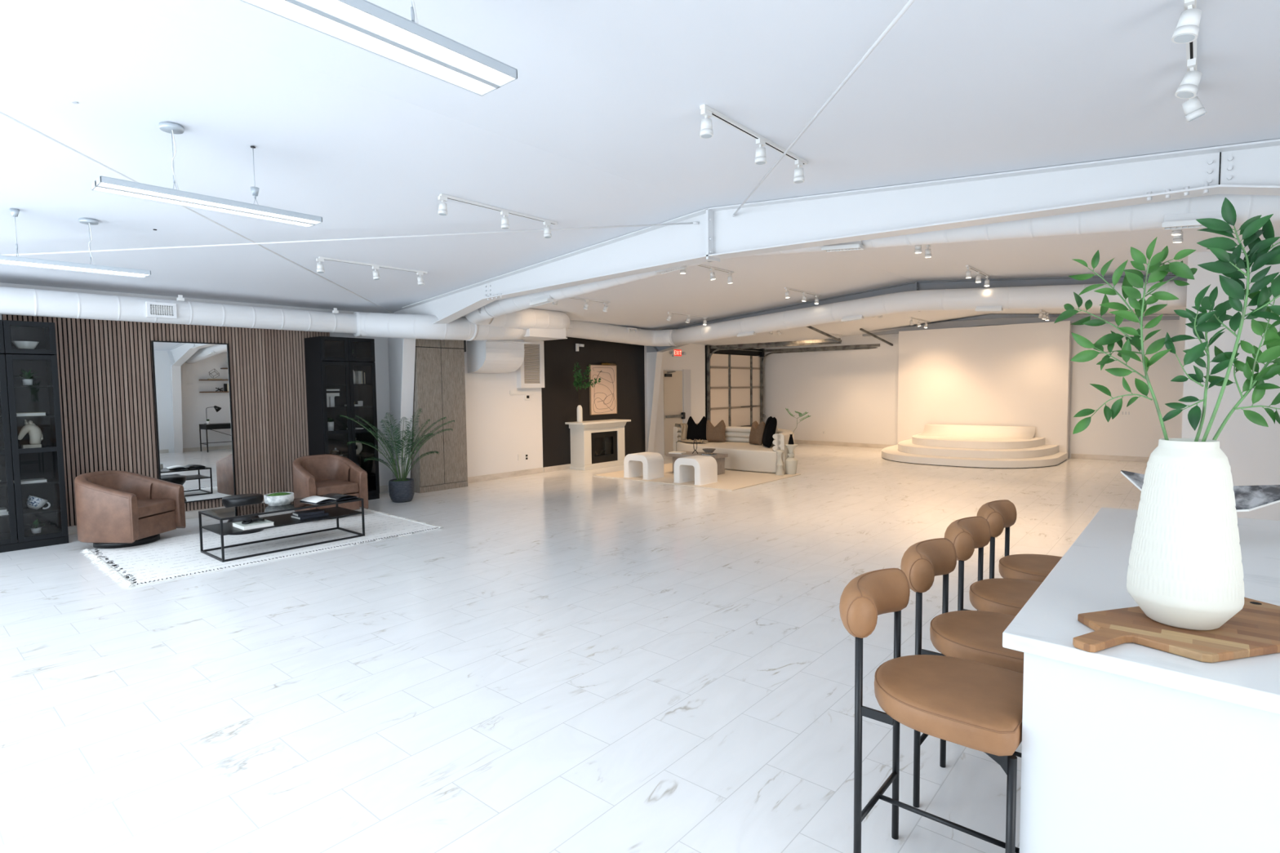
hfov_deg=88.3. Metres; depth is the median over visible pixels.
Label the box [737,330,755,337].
diffuser
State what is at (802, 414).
twig
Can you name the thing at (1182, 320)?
wall
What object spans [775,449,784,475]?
stone pedestal
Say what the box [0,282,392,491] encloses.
wall
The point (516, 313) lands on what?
air duct
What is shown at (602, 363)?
picture light
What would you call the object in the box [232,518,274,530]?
book
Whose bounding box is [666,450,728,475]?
coffee table
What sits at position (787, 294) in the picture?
track light
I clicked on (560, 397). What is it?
wall panel
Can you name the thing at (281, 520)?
shelf
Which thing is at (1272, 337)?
leafy branch
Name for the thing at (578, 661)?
floor
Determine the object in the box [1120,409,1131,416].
wall outlet
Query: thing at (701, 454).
book
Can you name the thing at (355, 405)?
book
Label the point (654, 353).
ceiling beam
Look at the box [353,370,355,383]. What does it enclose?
book
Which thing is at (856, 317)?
diffuser
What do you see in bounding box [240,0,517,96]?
pendant lamp
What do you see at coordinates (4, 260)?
pendant lamp
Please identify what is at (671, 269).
ceiling light
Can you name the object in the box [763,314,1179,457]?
wall
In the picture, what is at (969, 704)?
bar stool
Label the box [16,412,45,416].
book
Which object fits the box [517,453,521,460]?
wall outlet
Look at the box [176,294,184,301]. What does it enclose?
hanger
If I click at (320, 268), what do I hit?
track light
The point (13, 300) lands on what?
air duct
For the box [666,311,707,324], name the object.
track light
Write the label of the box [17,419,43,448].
bust
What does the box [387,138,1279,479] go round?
ceiling beam
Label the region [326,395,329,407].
book
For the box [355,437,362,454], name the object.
ring vase
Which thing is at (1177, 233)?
track light
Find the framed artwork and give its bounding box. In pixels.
[589,364,617,415]
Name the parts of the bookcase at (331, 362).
panel, door, door, panel, shelf, shelf, shelf, shelf, door, door, panel, shelf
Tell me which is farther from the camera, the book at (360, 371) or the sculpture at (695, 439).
the sculpture at (695, 439)
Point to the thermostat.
(527, 397)
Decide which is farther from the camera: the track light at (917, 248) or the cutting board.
the track light at (917, 248)
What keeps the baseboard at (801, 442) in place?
attached to the wall at (851, 396)
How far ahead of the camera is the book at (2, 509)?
6.73 m
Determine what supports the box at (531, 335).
attached to the wall at (501, 426)
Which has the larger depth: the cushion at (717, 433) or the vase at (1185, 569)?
the cushion at (717, 433)
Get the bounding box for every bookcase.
[0,320,68,552]
[303,336,379,500]
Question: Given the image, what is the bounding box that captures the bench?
[918,423,1035,439]
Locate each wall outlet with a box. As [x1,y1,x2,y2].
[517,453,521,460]
[524,453,528,460]
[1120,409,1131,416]
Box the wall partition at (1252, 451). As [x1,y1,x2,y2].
[1181,248,1279,520]
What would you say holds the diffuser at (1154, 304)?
attached to the air duct at (1033, 297)
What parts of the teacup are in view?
handle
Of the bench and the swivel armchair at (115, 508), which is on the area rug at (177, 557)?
the swivel armchair at (115, 508)
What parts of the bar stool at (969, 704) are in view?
leg, backrest, seat rail, leg, seat, leg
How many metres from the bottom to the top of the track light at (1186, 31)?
0.170 m
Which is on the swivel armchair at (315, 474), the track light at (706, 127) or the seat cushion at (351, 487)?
the seat cushion at (351, 487)
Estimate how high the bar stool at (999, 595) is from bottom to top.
0.965 m
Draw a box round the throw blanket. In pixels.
[674,422,708,442]
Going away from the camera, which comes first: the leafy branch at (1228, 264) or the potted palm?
the leafy branch at (1228, 264)
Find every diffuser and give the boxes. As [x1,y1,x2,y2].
[529,294,554,306]
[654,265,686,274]
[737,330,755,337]
[821,240,864,252]
[840,314,863,321]
[974,306,1003,311]
[1124,302,1158,309]
[1161,210,1231,230]
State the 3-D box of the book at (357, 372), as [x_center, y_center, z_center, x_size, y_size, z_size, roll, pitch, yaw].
[-4.115,-0.711,9.595,0.130,0.190,0.022,2,4,40]
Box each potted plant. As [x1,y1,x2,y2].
[17,369,38,385]
[27,518,44,533]
[327,417,334,431]
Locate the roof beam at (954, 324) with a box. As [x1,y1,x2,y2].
[862,315,1179,336]
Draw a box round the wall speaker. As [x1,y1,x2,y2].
[463,340,466,351]
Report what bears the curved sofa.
on the area rug at (731, 480)
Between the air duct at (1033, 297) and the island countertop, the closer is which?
the island countertop
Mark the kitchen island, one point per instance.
(1111, 763)
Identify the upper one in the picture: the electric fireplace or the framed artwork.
the framed artwork
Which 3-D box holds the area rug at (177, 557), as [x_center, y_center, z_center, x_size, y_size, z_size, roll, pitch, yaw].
[-3.933,1.200,7.094,1.979,0.025,2.993,2,5,41]
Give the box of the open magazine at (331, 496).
[299,493,356,503]
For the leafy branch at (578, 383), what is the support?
in the bottle vase at (580, 414)
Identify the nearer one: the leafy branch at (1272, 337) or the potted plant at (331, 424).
the leafy branch at (1272, 337)
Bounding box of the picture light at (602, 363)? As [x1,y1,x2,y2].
[600,362,616,364]
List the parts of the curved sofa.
seat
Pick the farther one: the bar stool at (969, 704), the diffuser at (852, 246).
the diffuser at (852, 246)
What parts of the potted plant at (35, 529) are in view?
pot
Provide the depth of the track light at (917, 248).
7.38 m
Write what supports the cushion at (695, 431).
on the curved sofa
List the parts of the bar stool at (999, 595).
leg, backrest, leg, seat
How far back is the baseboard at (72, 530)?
8.31 m
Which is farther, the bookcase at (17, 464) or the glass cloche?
the glass cloche
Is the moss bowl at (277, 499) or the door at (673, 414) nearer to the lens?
the moss bowl at (277, 499)
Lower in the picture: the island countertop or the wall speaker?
the island countertop
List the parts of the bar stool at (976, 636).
leg, backrest, seat rail, leg, seat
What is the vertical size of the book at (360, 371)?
0.185 m
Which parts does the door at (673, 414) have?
frame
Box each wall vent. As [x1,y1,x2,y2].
[145,301,177,319]
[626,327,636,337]
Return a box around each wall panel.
[1,314,329,526]
[541,337,645,467]
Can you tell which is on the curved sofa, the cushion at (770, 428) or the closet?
the cushion at (770, 428)
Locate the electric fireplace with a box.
[564,418,631,470]
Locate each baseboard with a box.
[17,501,264,541]
[379,484,387,493]
[467,463,570,483]
[794,440,894,448]
[1071,453,1149,462]
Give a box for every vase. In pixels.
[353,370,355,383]
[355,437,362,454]
[576,404,582,422]
[788,434,794,444]
[1126,438,1244,630]
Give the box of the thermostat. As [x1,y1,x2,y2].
[524,394,530,399]
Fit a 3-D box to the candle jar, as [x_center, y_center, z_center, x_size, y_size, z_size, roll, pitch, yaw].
[-4.088,-0.339,9.644,0.070,0.080,0.070,2,4,40]
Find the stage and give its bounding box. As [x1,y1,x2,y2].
[881,433,1067,468]
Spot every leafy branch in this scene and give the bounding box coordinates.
[573,361,600,404]
[1053,236,1197,439]
[1162,284,1239,441]
[1185,197,1279,441]
[1203,279,1279,439]
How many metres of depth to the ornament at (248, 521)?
6.45 m
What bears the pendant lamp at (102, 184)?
hanging from the ceiling at (599, 124)
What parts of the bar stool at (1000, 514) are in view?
leg, backrest, leg, seat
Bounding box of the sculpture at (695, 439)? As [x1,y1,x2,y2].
[692,439,697,453]
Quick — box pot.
[388,478,414,502]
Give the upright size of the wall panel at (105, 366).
2.520 m
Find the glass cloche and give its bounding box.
[329,448,342,456]
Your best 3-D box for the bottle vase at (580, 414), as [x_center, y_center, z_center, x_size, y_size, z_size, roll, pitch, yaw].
[-1.170,-0.248,12.781,0.110,0.330,0.110,2,4,40]
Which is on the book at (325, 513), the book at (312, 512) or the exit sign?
the book at (312, 512)
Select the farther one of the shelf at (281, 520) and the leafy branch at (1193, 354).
the shelf at (281, 520)
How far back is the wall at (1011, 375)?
14.46 m
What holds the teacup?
on the bookcase at (17, 464)
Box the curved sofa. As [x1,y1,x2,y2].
[673,426,794,473]
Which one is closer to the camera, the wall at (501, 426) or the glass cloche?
the glass cloche
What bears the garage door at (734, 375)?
in the wall at (501, 426)
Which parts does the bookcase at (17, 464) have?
door, door, panel, shelf, shelf, shelf, shelf, shelf, door, shelf, shelf, panel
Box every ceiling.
[0,0,1279,329]
[692,306,1186,349]
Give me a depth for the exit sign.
15.46 m
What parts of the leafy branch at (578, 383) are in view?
stem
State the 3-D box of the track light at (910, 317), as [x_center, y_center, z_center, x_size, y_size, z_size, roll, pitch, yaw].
[6.175,-2.280,14.538,0.087,0.171,1.250,2,4,40]
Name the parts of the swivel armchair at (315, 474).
rail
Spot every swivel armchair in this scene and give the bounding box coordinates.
[74,470,186,548]
[292,454,368,519]
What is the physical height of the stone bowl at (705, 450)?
0.085 m
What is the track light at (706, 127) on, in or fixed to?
attached to the ceiling at (599, 124)
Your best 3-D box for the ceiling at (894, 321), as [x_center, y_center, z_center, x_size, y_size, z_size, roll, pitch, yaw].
[6.472,-2.280,13.280,12.330,0.821,5.580,2,4,40]
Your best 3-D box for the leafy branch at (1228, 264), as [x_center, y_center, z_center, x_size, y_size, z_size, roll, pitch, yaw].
[1.562,-0.151,1.658,0.303,0.852,0.171,2,4,40]
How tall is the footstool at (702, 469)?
0.420 m
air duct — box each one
[0,286,526,341]
[465,194,1279,329]
[565,280,1186,346]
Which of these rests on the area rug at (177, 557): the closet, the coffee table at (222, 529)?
the coffee table at (222, 529)
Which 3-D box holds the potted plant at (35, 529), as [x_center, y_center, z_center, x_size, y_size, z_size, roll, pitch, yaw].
[-6.387,1.048,6.979,0.164,0.160,0.131,-1,3,-3]
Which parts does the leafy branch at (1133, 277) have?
stem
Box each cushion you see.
[137,499,175,518]
[315,480,359,495]
[686,416,706,439]
[706,419,725,442]
[749,421,764,444]
[762,416,777,447]
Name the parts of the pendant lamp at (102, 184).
power cord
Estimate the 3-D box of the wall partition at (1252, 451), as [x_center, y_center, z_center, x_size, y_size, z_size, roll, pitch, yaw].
[6.965,-0.411,6.570,2.395,3.050,0.150,2,4,40]
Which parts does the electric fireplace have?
crown moulding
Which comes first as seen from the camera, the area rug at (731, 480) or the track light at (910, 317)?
the area rug at (731, 480)
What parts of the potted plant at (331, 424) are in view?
pot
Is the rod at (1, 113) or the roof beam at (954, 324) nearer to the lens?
the rod at (1, 113)
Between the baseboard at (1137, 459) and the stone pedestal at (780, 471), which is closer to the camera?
the stone pedestal at (780, 471)
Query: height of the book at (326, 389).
0.026 m
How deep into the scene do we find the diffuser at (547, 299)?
8.39 m
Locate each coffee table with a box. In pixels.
[198,493,364,562]
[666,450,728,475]
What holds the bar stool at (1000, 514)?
on the floor
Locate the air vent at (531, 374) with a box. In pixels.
[515,341,544,387]
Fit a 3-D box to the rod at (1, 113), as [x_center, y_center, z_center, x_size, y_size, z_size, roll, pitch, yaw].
[-3.467,-1.653,5.891,0.028,0.404,8.099,-1,3,-3]
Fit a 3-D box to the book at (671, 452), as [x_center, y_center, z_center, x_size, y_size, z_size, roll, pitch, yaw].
[0.686,0.480,12.095,0.260,0.022,0.200,1,4,30]
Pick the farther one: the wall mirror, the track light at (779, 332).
the track light at (779, 332)
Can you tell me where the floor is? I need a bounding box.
[0,443,1146,852]
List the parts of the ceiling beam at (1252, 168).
ridge plate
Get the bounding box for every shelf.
[200,506,362,535]
[564,418,631,425]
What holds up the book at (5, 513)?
on the bookcase at (17, 464)
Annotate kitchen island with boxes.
[1019,652,1279,852]
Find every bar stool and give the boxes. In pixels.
[839,568,1023,852]
[900,537,1023,808]
[944,515,1042,744]
[976,499,1062,582]
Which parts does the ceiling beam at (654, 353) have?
ridge plate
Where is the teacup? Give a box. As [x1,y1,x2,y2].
[26,494,50,509]
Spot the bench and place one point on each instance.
(948, 430)
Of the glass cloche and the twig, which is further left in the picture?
the glass cloche
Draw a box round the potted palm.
[340,408,454,502]
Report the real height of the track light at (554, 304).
0.171 m
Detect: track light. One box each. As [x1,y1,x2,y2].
[315,256,427,285]
[437,193,557,238]
[552,297,610,312]
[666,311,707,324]
[680,264,733,283]
[699,104,808,183]
[768,330,782,335]
[784,287,820,304]
[825,332,842,339]
[909,316,929,328]
[914,244,932,257]
[965,265,991,286]
[1038,309,1049,320]
[1170,229,1183,242]
[1171,0,1206,122]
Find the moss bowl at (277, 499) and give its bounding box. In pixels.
[263,492,293,506]
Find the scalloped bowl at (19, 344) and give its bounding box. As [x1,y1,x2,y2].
[11,341,39,349]
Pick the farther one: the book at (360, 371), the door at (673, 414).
the door at (673, 414)
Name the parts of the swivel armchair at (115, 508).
rail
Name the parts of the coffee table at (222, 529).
leg, leg, frame, glass, frame, leg, leg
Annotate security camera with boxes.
[575,343,584,351]
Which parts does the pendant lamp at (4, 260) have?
power cord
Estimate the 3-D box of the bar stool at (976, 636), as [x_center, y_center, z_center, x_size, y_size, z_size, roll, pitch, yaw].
[1.268,0.943,2.477,0.539,0.965,0.444,2,4,40]
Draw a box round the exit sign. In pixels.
[670,348,686,356]
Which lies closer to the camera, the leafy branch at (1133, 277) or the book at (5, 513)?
the leafy branch at (1133, 277)
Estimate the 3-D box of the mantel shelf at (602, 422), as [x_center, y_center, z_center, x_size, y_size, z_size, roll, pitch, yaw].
[-0.821,-0.092,13.205,0.486,0.040,1.400,2,4,40]
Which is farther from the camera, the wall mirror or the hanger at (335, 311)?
the hanger at (335, 311)
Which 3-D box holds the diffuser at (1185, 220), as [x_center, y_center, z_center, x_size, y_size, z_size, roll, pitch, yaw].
[3.624,-1.346,4.292,0.352,0.114,0.112,2,4,40]
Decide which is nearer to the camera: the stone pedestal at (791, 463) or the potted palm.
the potted palm
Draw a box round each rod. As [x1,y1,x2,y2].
[0,111,394,313]
[2,221,697,256]
[732,0,915,217]
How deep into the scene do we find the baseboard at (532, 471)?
11.95 m
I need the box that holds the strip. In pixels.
[509,390,536,395]
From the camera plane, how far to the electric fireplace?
13.00 m
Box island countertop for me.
[1002,506,1279,714]
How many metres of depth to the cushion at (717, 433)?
13.80 m
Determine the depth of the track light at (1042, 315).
13.14 m
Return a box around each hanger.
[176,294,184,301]
[332,307,338,313]
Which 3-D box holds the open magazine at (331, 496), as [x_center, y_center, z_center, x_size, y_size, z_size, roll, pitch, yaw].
[-3.353,0.766,7.111,0.310,0.036,0.470,2,4,34]
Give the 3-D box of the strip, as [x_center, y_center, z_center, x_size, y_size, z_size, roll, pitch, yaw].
[-2.132,-0.623,12.022,0.012,0.080,0.600,2,4,40]
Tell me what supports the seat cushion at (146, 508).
on the swivel armchair at (115, 508)
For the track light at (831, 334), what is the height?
0.167 m
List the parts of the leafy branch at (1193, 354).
stem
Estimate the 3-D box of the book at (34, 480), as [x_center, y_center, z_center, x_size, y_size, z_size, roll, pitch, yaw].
[-6.415,0.576,6.940,0.200,0.028,0.240,2,4,40]
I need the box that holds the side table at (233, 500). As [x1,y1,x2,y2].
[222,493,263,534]
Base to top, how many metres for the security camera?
0.150 m
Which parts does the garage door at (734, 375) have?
panel, panel, panel, panel, rail, rail, rail, track rail, track rail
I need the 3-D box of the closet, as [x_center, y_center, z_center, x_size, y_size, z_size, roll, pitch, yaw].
[-3.311,-0.312,10.555,0.588,2.620,0.870,2,4,40]
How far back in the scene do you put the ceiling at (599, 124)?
3.92 m
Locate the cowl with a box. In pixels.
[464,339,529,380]
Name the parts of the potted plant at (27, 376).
pot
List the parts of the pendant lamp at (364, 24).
power cord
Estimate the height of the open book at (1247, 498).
0.136 m
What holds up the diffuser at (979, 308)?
attached to the air duct at (1033, 297)
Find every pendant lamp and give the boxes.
[0,208,151,277]
[91,121,322,227]
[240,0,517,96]
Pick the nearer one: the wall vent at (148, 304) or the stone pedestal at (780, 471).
the wall vent at (148, 304)
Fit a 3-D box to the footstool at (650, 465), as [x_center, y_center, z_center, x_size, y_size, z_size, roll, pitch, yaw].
[0.068,0.678,11.537,0.574,0.420,0.474,2,4,40]
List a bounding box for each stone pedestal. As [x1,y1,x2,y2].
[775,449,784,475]
[785,444,798,474]
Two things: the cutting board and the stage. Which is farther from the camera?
the stage
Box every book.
[0,506,7,512]
[0,510,8,515]
[13,477,47,484]
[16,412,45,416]
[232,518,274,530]
[290,511,328,519]
[292,508,324,516]
[326,389,339,391]
[326,392,339,395]
[344,404,361,406]
[354,370,359,383]
[360,371,361,383]
[668,451,685,453]
[701,453,716,455]
[1120,470,1279,511]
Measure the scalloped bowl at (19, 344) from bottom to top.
0.085 m
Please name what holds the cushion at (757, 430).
on the curved sofa
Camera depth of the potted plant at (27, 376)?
6.87 m
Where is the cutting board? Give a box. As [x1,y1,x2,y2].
[1072,597,1279,662]
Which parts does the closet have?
door, door, door, door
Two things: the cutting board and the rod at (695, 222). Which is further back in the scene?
the rod at (695, 222)
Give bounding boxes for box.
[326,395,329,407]
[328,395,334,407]
[522,324,573,342]
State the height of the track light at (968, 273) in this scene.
0.166 m
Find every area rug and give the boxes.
[80,508,444,587]
[593,462,800,490]
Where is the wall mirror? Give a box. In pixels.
[151,340,235,502]
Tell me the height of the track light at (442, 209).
0.164 m
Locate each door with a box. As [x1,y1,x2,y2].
[663,369,690,455]
[705,325,893,426]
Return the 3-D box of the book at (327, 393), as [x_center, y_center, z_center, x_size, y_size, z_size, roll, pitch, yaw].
[-4.378,-0.450,9.297,0.200,0.045,0.200,2,4,40]
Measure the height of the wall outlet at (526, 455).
0.115 m
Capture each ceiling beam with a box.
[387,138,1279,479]
[646,274,1186,452]
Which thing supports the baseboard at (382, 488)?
attached to the wall at (381, 348)
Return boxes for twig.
[785,408,810,433]
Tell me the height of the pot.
0.310 m
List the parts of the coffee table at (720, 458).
leg, leg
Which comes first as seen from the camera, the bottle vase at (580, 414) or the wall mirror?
the wall mirror
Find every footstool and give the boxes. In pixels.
[623,452,664,479]
[673,455,717,485]
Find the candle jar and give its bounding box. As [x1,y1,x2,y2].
[357,400,363,405]
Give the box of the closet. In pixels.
[410,338,467,493]
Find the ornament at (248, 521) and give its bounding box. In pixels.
[241,518,264,524]
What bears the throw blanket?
on the curved sofa
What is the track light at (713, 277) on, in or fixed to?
attached to the ceiling at (599, 124)
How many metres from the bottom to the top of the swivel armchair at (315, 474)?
0.750 m
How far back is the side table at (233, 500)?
7.32 m
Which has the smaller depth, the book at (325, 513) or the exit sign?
the book at (325, 513)
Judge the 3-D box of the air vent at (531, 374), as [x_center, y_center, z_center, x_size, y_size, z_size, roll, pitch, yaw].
[-2.004,-1.138,12.062,0.125,0.860,0.560,2,4,40]
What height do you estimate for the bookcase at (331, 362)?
2.330 m
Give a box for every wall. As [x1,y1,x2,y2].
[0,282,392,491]
[464,340,738,477]
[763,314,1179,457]
[897,320,1071,452]
[1174,315,1186,438]
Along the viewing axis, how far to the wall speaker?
10.79 m
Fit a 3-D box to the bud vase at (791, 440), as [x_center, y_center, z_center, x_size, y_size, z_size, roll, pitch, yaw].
[2.685,0.228,11.719,0.100,0.175,0.100,2,4,40]
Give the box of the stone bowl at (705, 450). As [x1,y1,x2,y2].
[702,448,715,453]

